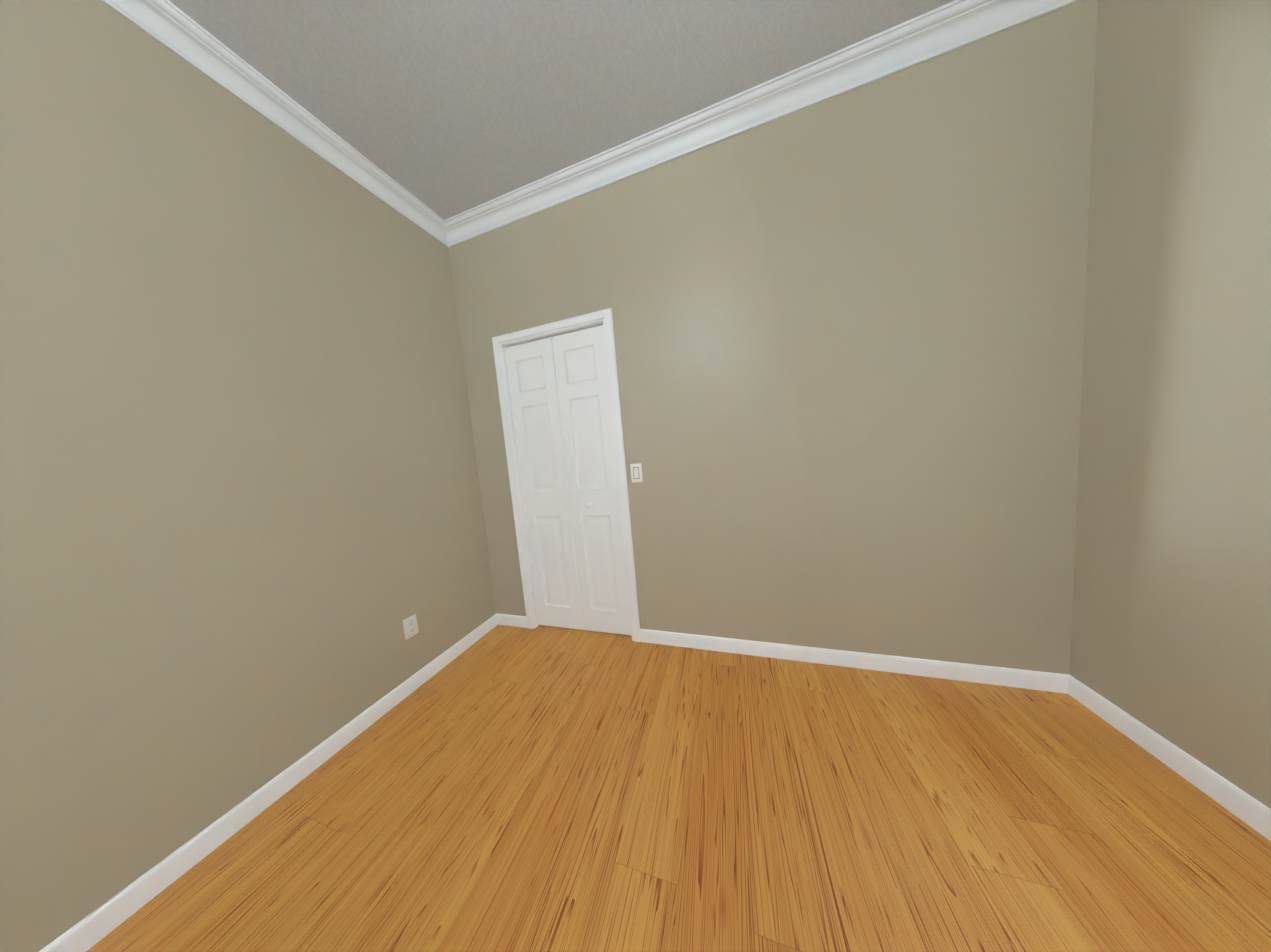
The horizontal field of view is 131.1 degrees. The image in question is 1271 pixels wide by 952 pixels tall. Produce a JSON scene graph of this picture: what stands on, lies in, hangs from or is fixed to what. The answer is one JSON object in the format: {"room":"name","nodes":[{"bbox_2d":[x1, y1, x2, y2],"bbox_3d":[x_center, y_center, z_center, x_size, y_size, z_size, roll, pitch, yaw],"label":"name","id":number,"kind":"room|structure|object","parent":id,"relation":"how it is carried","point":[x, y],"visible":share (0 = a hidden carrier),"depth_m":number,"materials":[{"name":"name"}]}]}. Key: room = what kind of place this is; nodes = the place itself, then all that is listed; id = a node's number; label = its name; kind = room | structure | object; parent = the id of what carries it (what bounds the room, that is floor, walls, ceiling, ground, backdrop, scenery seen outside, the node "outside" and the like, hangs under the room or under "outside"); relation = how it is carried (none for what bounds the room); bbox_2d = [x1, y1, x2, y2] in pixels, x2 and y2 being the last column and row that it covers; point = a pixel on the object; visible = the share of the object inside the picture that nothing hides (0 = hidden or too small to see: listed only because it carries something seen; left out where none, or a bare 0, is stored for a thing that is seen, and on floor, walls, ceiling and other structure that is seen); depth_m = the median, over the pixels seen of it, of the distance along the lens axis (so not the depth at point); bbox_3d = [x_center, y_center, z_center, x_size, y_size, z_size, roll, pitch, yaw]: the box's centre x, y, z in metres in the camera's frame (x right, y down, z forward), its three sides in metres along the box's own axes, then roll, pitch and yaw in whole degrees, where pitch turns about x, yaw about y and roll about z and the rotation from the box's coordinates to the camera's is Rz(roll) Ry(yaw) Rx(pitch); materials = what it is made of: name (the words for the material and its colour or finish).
{"room":"empty room","nodes":[
{"label":"empty room","id":0,"kind":"room"},
{"bbox_2d":[0,0,495,951],"bbox_3d":[-1.797,-0.071,0.368,0.160,2.820,4.015,-3,5,18],"label":"wall","id":1,"kind":"structure","parent":0,"point":[242,530],"depth_m":0.98,"materials":[{"name":"beige paint"}]},
{"bbox_2d":[39,613,502,951],"bbox_3d":[-1.622,1.292,0.380,0.013,0.082,3.855,-3,5,18],"label":"baseboard","id":2,"kind":"structure","parent":1,"relation":"attached to","point":[101,921],"depth_m":1.01,"materials":[{"name":"white wood"}]},
{"bbox_2d":[100,0,455,246],"bbox_3d":[-1.823,-1.421,0.142,0.080,0.098,3.855,-3,5,18],"label":"crown molding","id":3,"kind":"structure","parent":1,"relation":"attached to","point":[163,21],"depth_m":1.17,"materials":[{"name":"white wood"}]},
{"bbox_2d":[403,613,418,639],"bbox_3d":[-1.258,0.845,1.621,0.008,0.114,0.070,-3,5,18],"label":"electrical outlet","id":4,"kind":"object","parent":1,"relation":"attached to","point":[410,625],"visible":1,"depth_m":1.62,"materials":[{"name":"white plastic"}]},
{"bbox_2d":[169,0,954,219],"bbox_3d":[-0.268,-1.657,0.055,3.440,0.120,4.975,-3,5,18],"label":"ceiling","id":5,"kind":"structure","parent":0,"point":[444,109],"depth_m":1.18,"materials":[{"name":"paint"}]},
{"bbox_2d":[86,625,1270,951],"bbox_3d":[-0.016,1.262,0.300,3.440,0.120,4.975,-3,5,18],"label":"floor","id":6,"kind":"structure","parent":0,"point":[520,789],"depth_m":0.92,"materials":[{"name":"laminate"}]},
{"bbox_2d":[448,0,1097,674],"bbox_3d":[0.408,-0.371,1.680,3.280,2.820,0.160,-3,5,18],"label":"wall","id":7,"kind":"structure","parent":0,"point":[848,332],"depth_m":1.39,"materials":[{"name":"beige paint"}]},
{"bbox_2d":[492,308,639,641],"bbox_3d":[-0.467,0.066,1.906,0.868,2.064,0.017,-3,5,18],"label":"door frame","id":8,"kind":"structure","parent":7,"relation":"attached to","point":[605,316],"depth_m":1.83,"materials":[{"name":"white wood"}]},
{"bbox_2d":[505,325,630,634],"bbox_3d":[-0.456,0.091,1.936,0.734,1.983,0.073,-3,5,18],"label":"closet door","id":9,"kind":"structure","parent":7,"relation":"in","point":[560,400],"depth_m":1.93,"materials":[{"name":"white paint"}]},
{"bbox_2d":[630,463,642,481],"bbox_3d":[0.005,-0.018,1.755,0.070,0.114,0.009,-3,5,18],"label":"light switch","id":10,"kind":"object","parent":7,"relation":"attached to","point":[636,472],"visible":1,"depth_m":1.75,"materials":[{"name":"white plastic"}]},
{"bbox_2d":[444,0,1071,243],"bbox_3d":[0.180,-1.705,1.478,2.940,0.098,0.080,-3,5,18],"label":"crown molding","id":11,"kind":"structure","parent":7,"relation":"attached to","point":[917,40],"depth_m":1.33,"materials":[{"name":"white wood"}]},
{"bbox_2d":[639,629,1072,693],"bbox_3d":[0.954,0.970,1.568,1.945,0.082,0.013,-3,5,18],"label":"baseboard","id":12,"kind":"structure","parent":7,"relation":"attached to","point":[1001,676],"depth_m":1.48,"materials":[{"name":"white wood"}]},
{"bbox_2d":[1070,0,1270,808],"bbox_3d":[1.301,-0.249,-0.697,0.160,2.820,3.855,-3,5,18],"label":"wall","id":13,"kind":"structure","parent":0,"point":[1171,629],"depth_m":0.91,"materials":[{"name":"beige paint"}]},
{"bbox_2d":[1067,677,1270,840],"bbox_3d":[1.336,1.115,-0.557,0.013,0.082,3.855,-3,5,18],"label":"baseboard","id":14,"kind":"structure","parent":13,"relation":"attached to","point":[1248,809],"depth_m":0.95,"materials":[{"name":"white wood"}]}
]}

